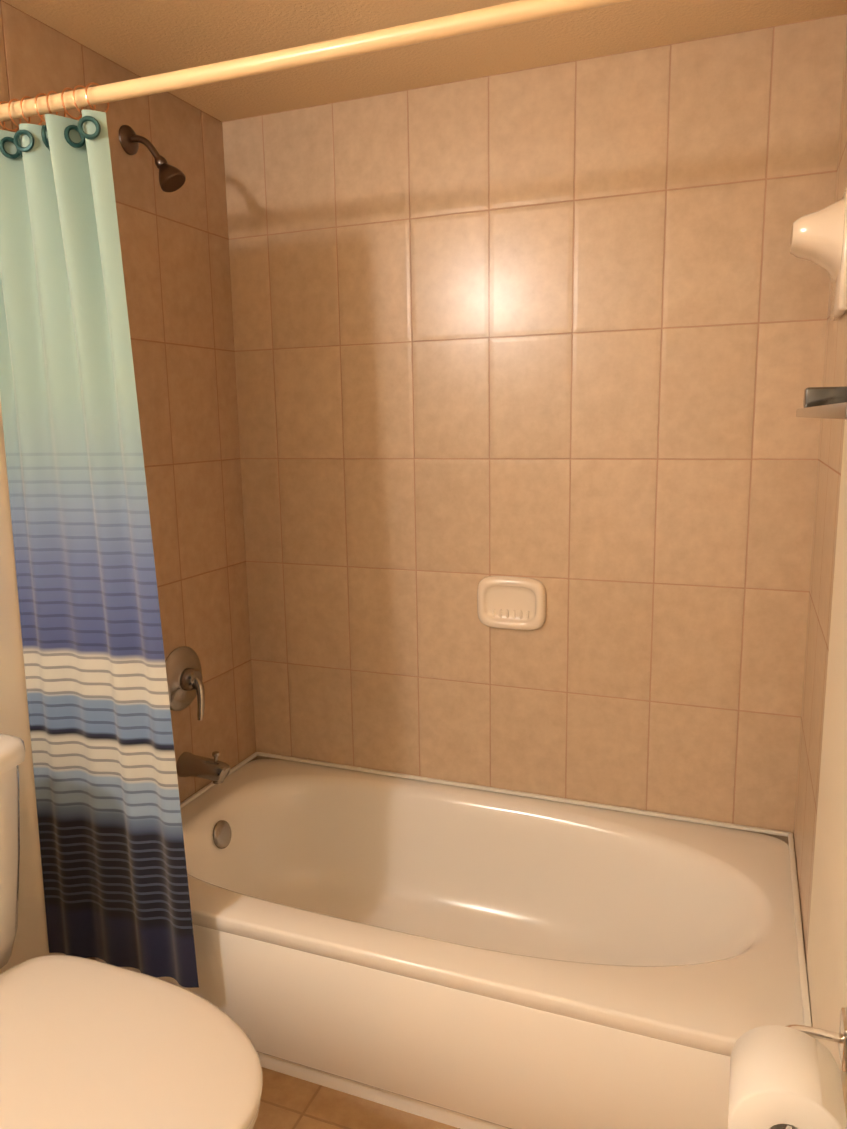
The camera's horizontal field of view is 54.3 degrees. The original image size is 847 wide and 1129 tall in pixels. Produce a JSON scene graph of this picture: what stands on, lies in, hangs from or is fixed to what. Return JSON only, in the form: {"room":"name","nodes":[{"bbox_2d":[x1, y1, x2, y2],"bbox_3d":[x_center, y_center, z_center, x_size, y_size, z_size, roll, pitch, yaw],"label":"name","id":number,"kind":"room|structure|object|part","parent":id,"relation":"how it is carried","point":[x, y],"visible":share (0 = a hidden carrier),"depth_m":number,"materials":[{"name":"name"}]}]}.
{"room":"bathroom","nodes":[
{"label":"bathroom","id":0,"kind":"room"},
{"bbox_2d":[0,0,256,973],"bbox_3d":[-1.080,-0.039,1.170,0.100,2.440,2.750,3,11,21],"label":"wall","id":1,"kind":"structure","parent":0,"point":[174,246],"depth_m":2.12,"materials":[{"name":"tile"}]},
{"bbox_2d":[119,125,185,192],"bbox_3d":[-0.620,-0.940,1.905,0.142,0.154,0.064,2,10,18],"label":"shower head","id":2,"kind":"object","parent":1,"relation":"attached to","point":[172,178],"visible":1,"depth_m":1.90},
{"bbox_2d":[165,646,204,720],"bbox_3d":[-0.607,0.311,2.180,0.083,0.185,0.172,3,11,21],"label":"tub valve","id":3,"kind":"object","parent":1,"relation":"attached to","point":[184,676],"visible":0.98,"depth_m":2.16,"materials":[{"name":"silver metal"}]},
{"bbox_2d":[176,751,229,783],"bbox_3d":[-0.581,0.534,2.199,0.138,0.084,0.068,3,11,21],"label":"tub spout","id":4,"kind":"object","parent":1,"relation":"attached to","point":[215,770],"visible":0.98,"depth_m":2.18,"materials":[{"name":"silver metal"}]},
{"bbox_2d":[253,1067,459,1128],"bbox_3d":[-0.304,1.250,1.094,1.724,0.100,2.950,3,11,21],"label":"floor","id":5,"kind":"structure","parent":0,"point":[288,1102],"depth_m":1.66,"materials":[{"name":"tile"}]},
{"bbox_2d":[0,733,262,1128],"bbox_3d":[-0.604,0.759,1.256,0.787,0.822,0.498,3,11,21],"label":"toilet","id":6,"kind":"object","parent":5,"relation":"on","point":[86,1043],"visible":1,"depth_m":1.24,"materials":[{"name":"white ceramic"}]},
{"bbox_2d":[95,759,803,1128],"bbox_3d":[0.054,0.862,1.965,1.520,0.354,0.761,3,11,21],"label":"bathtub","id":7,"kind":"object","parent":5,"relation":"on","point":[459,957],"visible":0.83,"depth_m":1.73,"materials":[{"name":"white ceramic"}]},
{"bbox_2d":[180,752,811,1026],"bbox_3d":[0.054,0.681,1.940,1.522,0.009,0.749,3,11,21],"label":"bead","id":8,"kind":"object","parent":7,"relation":"attached to","point":[803,973],"visible":0.71,"depth_m":2.12,"materials":[{"name":"white"}]},
{"bbox_2d":[3,0,846,121],"bbox_3d":[-0.005,-1.225,1.537,1.524,0.266,0.900,3,11,21],"label":"ceiling","id":9,"kind":"structure","parent":0,"point":[142,38],"depth_m":1.76,"materials":[{"name":"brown paint"}]},
{"bbox_2d":[222,14,846,844],"bbox_3d":[0.195,-0.237,2.182,1.724,2.440,0.100,3,11,21],"label":"tiled wall","id":10,"kind":"structure","parent":0,"point":[558,330],"depth_m":2.07,"materials":[{"name":"tile"}]},
{"bbox_2d":[477,576,545,629],"bbox_3d":[0.228,0.102,2.163,0.184,0.140,0.022,3,11,21],"label":"soap dish","id":11,"kind":"object","parent":10,"relation":"attached to","point":[511,602],"visible":1,"depth_m":2.16,"materials":[{"name":"beige ceramic"}]},
{"bbox_2d":[793,24,846,1117],"bbox_3d":[0.431,0.038,0.582,0.100,2.440,2.750,3,11,21],"label":"wall","id":12,"kind":"structure","parent":0,"point":[820,833],"depth_m":1.43,"materials":[{"name":"paint"}]},
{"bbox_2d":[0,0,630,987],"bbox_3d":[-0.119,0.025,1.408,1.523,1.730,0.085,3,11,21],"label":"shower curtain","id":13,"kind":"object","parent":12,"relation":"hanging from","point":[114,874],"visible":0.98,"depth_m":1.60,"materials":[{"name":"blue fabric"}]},
{"bbox_3d":[-0.132,-0.798,1.266,1.523,0.060,0.060,3,11,21],"label":"curtain rod rail","id":14,"kind":"part","parent":13,"relation":"part of","materials":[{"name":"white metal"}]},
{"bbox_2d":[728,1007,846,1128],"bbox_3d":[0.406,0.610,0.911,0.130,0.168,0.230,3,11,21],"label":"toilet paper holder","id":15,"kind":"object","parent":12,"relation":"attached to","point":[786,1077],"visible":1,"depth_m":0.87,"materials":[{"name":"white paper"}]},
{"bbox_2d":[790,187,846,320],"bbox_3d":[0.698,-0.540,1.457,0.092,0.200,0.180,3,11,21],"label":"soap dish","id":16,"kind":"object","parent":12,"relation":"attached to","point":[819,238],"visible":1,"depth_m":1.39,"materials":[{"name":"beige ceramic"}]},
{"bbox_2d":[796,386,846,419],"bbox_3d":[0.421,-0.163,0.790,0.088,0.043,0.642,3,11,21],"label":"towel bar","id":17,"kind":"object","parent":12,"relation":"attached to","point":[826,402],"visible":1,"depth_m":1.04,"materials":[{"name":"silver metal"}]}
]}

